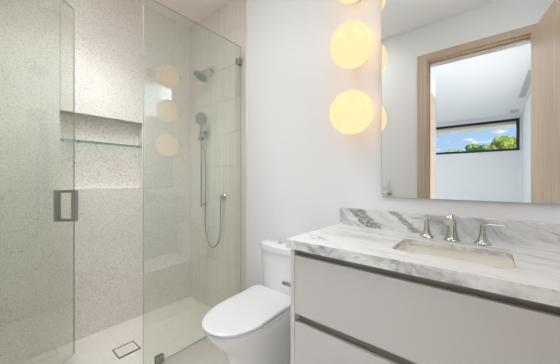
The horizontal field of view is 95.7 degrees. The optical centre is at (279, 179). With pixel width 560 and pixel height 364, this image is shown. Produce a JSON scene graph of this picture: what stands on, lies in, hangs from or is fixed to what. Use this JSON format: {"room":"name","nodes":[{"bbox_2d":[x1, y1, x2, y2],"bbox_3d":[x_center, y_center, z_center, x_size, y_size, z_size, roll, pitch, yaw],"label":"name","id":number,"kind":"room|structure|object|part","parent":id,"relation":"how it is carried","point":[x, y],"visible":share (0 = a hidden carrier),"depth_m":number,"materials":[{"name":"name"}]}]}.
{"room":"bathroom","nodes":[
{"label":"bathroom","id":0,"kind":"room"},
{"bbox_2d":[0,0,189,363],"bbox_3d":[-1.499,-0.182,2.045,0.095,2.800,1.650,0,0,39],"label":"wall","id":1,"kind":"structure","parent":0,"point":[36,36],"depth_m":2.00,"materials":[{"name":"tile"}]},
{"bbox_2d":[60,138,141,147],"bbox_3d":[-1.451,-0.294,2.088,0.072,0.020,0.565,0,0,39],"label":"glass shelf","id":2,"kind":"object","parent":1,"relation":"attached to","point":[61,139],"visible":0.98,"depth_m":2.06,"materials":[{"name":"teal"}]},
{"bbox_2d":[18,296,211,363],"bbox_3d":[-1.191,1.278,1.876,0.975,0.120,1.780,0,0,39],"label":"floor","id":3,"kind":"structure","parent":0,"point":[169,329],"depth_m":1.94,"materials":[{"name":"tile"}]},
{"bbox_2d":[112,341,140,358],"bbox_3d":[-1.101,1.216,1.818,0.138,0.004,0.140,0,0,39],"label":"floor drain","id":4,"kind":"object","parent":3,"relation":"on","point":[124,350],"visible":1,"depth_m":1.81,"materials":[{"name":"tile"}]},
{"bbox_2d":[135,0,230,27],"bbox_3d":[-1.212,-1.632,1.894,0.920,0.100,1.780,0,0,39],"label":"ceiling","id":5,"kind":"structure","parent":0,"point":[196,11],"depth_m":2.34,"materials":[{"name":"white paint"}]},
{"bbox_2d":[162,337,228,363],"bbox_3d":[0.051,1.228,0.852,2.245,0.120,1.780,0,0,39],"label":"floor","id":6,"kind":"structure","parent":0,"point":[203,351],"depth_m":1.68,"materials":[{"name":"tile"}]},
{"bbox_2d":[202,238,290,363],"bbox_3d":[-0.130,0.794,1.481,0.384,0.748,0.689,0,0,39],"label":"toilet","id":7,"kind":"object","parent":6,"relation":"on","point":[252,326],"visible":0.84,"depth_m":1.39,"materials":[{"name":"white ceramic"}]},
{"bbox_3d":[-0.184,0.722,1.415,0.348,0.037,0.517,0,0,39],"label":"lid","id":8,"kind":"part","parent":7,"relation":"part of","materials":[{"name":"white plastic"}]},
{"bbox_3d":[-0.178,0.742,1.423,0.336,0.030,0.530,0,0,39],"label":"seat","id":9,"kind":"part","parent":7,"relation":"part of","materials":[{"name":"white plastic"}]},
{"bbox_3d":[-0.127,0.963,1.484,0.336,0.410,0.672,0,0,39],"label":"bowl","id":10,"kind":"part","parent":7,"relation":"part of","materials":[{"name":"white ceramic"}]},
{"bbox_3d":[0.030,0.447,1.674,0.384,0.042,0.188,0,0,39],"label":"tank lid","id":11,"kind":"part","parent":7,"relation":"part of","materials":[{"name":"white ceramic"}]},
{"bbox_3d":[0.031,0.613,1.676,0.372,0.286,0.174,0,0,39],"label":"tank","id":12,"kind":"part","parent":7,"relation":"part of","materials":[{"name":"white ceramic"}]},
{"bbox_2d":[291,249,559,363],"bbox_3d":[0.660,0.740,0.997,1.159,0.856,0.519,0,0,39],"label":"vanity cabinet","id":13,"kind":"object","parent":6,"relation":"on","point":[343,312],"visible":0.87,"depth_m":0.87,"materials":[{"name":"white wood"}]},
{"bbox_2d":[282,281,290,287],"bbox_3d":[0.072,0.500,1.248,0.068,0.034,0.136,0,0,39],"label":"paper holder","id":14,"kind":"object","parent":13,"relation":"attached to","point":[284,283],"visible":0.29,"depth_m":1.21,"materials":[{"name":"silver metal"}]},
{"bbox_3d":[0.222,0.680,1.359,0.022,0.736,0.519,0,0,39],"label":"panel","id":15,"kind":"part","parent":13,"relation":"part of","materials":[{"name":"white wood"}]},
{"bbox_3d":[0.502,0.831,0.805,1.110,0.374,0.020,0,0,39],"label":"drawer","id":16,"kind":"part","parent":13,"relation":"part of","materials":[{"name":"grey paint"}]},
{"bbox_2d":[286,208,559,306],"bbox_3d":[0.656,0.240,0.986,1.182,0.138,0.543,0,0,39],"label":"countertop","id":17,"kind":"structure","parent":13,"relation":"on","point":[372,238],"depth_m":0.99,"materials":[{"name":"stone"}]},
{"bbox_2d":[411,218,433,238],"bbox_3d":[0.674,0.225,1.201,0.097,0.088,0.058,0,0,39],"label":"tap","id":18,"kind":"object","parent":17,"relation":"on","point":[426,233],"visible":1,"depth_m":1.18,"materials":[{"name":"silver metal"}]},
{"bbox_2d":[443,213,460,241],"bbox_3d":[0.739,0.207,1.095,0.066,0.125,0.136,0,0,39],"label":"faucet spout","id":19,"kind":"object","parent":17,"relation":"on","point":[451,235],"visible":1,"depth_m":1.10,"materials":[{"name":"silver metal"}]},
{"bbox_3d":[0.734,0.172,1.089,0.033,0.055,0.120,0,0,39],"label":"spout","id":20,"kind":"part","parent":19,"relation":"part of","materials":[{"name":"silver metal"}]},
{"bbox_2d":[396,243,514,268],"bbox_3d":[0.641,0.366,0.960,0.403,0.156,0.267,0,0,39],"label":"sink basin","id":21,"kind":"object","parent":17,"relation":"in","point":[492,260],"visible":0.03,"depth_m":1.04,"materials":[{"name":"white ceramic"}]},
{"bbox_2d":[474,224,503,245],"bbox_3d":[0.862,0.225,1.046,0.097,0.088,0.058,0,0,39],"label":"tap","id":22,"kind":"object","parent":17,"relation":"on","point":[482,239],"visible":1,"depth_m":1.05,"materials":[{"name":"silver metal"}]},
{"bbox_3d":[0.870,0.189,1.038,0.074,0.016,0.017,0,0,39],"label":"lever","id":23,"kind":"part","parent":22,"relation":"part of","materials":[{"name":"silver metal"}]},
{"bbox_2d":[190,0,559,307],"bbox_3d":[0.267,-0.182,1.730,3.029,2.799,0.130,0,0,39],"label":"wall","id":24,"kind":"structure","parent":0,"point":[302,170],"depth_m":1.90,"materials":[{"name":"white paint"}]},
{"bbox_2d":[143,0,241,363],"bbox_3d":[-0.580,0.021,1.843,0.032,2.293,0.786,0,0,39],"label":"screen","id":25,"kind":"object","parent":24,"relation":"attached to","point":[160,358],"visible":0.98,"depth_m":1.54,"materials":[{"name":"clear glass"}]},
{"bbox_2d":[193,66,214,81],"bbox_3d":[-0.723,-1.000,2.364,0.158,0.148,0.164,0,0,39],"label":"shower","id":26,"kind":"object","parent":24,"relation":"attached to","point":[198,74],"visible":1,"depth_m":2.35,"materials":[{"name":"silver metal"}]},
{"bbox_2d":[195,112,220,247],"bbox_3d":[-0.659,0.000,2.330,0.315,1.249,0.134,0,0,39],"label":"shower","id":27,"kind":"object","parent":24,"relation":"attached to","point":[200,118],"visible":1,"depth_m":2.39,"materials":[{"name":"silver metal"}]},
{"bbox_3d":[-0.742,-0.451,2.382,0.028,0.171,0.066,0,0,-32],"label":"handset handle","id":28,"kind":"part","parent":27,"relation":"part of","materials":[{"name":"silver metal"}]},
{"bbox_2d":[219,194,225,202],"bbox_3d":[-0.520,0.166,2.271,0.054,0.080,0.048,0,0,39],"label":"wall outlet","id":29,"kind":"object","parent":24,"relation":"attached to","point":[223,196],"visible":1,"depth_m":2.26,"materials":[{"name":"silver metal"}]},
{"bbox_2d":[246,0,246,288],"bbox_3d":[-0.275,-0.207,2.102,0.006,2.750,0.014,0,0,39],"label":"trim","id":30,"kind":"structure","parent":24,"relation":"attached to","point":[246,0],"depth_m":2.10,"materials":[{"name":"white plastic"}]},
{"bbox_2d":[338,0,360,3],"bbox_3d":[0.395,-1.113,1.399,0.234,0.234,0.238,0,0,39],"label":"sconce","id":31,"kind":"object","parent":24,"relation":"attached to","point":[342,1],"visible":1,"depth_m":1.43,"materials":[{"name":"yellow glass"}]},
{"bbox_2d":[330,21,373,68],"bbox_3d":[0.395,-0.740,1.399,0.234,0.234,0.238,0,0,39],"label":"sconce","id":32,"kind":"object","parent":24,"relation":"attached to","point":[352,43],"visible":1,"depth_m":1.32,"materials":[{"name":"yellow glass"}]},
{"bbox_2d":[330,90,373,133],"bbox_3d":[0.395,-0.371,1.399,0.234,0.234,0.238,0,0,39],"label":"sconce","id":33,"kind":"object","parent":24,"relation":"attached to","point":[351,111],"visible":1,"depth_m":1.31,"materials":[{"name":"glass"}]},
{"bbox_2d":[340,208,559,249],"bbox_3d":[0.823,0.220,1.186,1.168,0.098,0.020,0,0,39],"label":"backsplash","id":34,"kind":"structure","parent":24,"relation":"attached to","point":[524,233],"depth_m":1.15,"materials":[{"name":"stone"}]},
{"bbox_2d":[381,0,559,203],"bbox_3d":[0.832,-0.679,1.185,0.694,1.546,0.011,0,0,39],"label":"wall mirror","id":35,"kind":"object","parent":24,"relation":"attached to","point":[470,89],"visible":1,"depth_m":1.15,"materials":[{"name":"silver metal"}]},
{"bbox_3d":[-1.715,-0.182,1.237,0.980,2.800,0.128,0,0,39],"label":"wall","id":36,"kind":"structure","parent":0,"visible":0},
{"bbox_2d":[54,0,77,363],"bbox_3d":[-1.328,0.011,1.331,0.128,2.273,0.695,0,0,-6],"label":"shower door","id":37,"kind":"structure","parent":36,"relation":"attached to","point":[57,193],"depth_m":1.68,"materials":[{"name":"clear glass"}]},
{"bbox_3d":[-1.407,0.164,1.600,0.026,0.198,0.026,0,0,-6],"label":"pull handle","id":38,"kind":"part","parent":37,"relation":"part of","materials":[{"name":"silver metal"}]},
{"bbox_3d":[-1.377,0.164,1.603,0.034,0.197,0.026,0,0,-6],"label":"pull post","id":39,"kind":"part","parent":37,"relation":"part of","materials":[{"name":"silver metal"}]},
{"bbox_3d":[-1.335,0.164,1.607,0.034,0.197,0.026,0,0,-6],"label":"pull post","id":40,"kind":"part","parent":37,"relation":"part of","materials":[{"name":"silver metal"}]},
{"bbox_3d":[-1.328,0.011,1.336,0.008,2.273,0.685,0,0,-6],"label":"glass pane","id":41,"kind":"part","parent":37,"relation":"part of","materials":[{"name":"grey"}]},
{"bbox_3d":[-1.305,0.164,1.610,0.026,0.198,0.026,0,0,-6],"label":"pull handle","id":42,"kind":"part","parent":37,"relation":"part of","materials":[{"name":"silver metal"}]}
]}

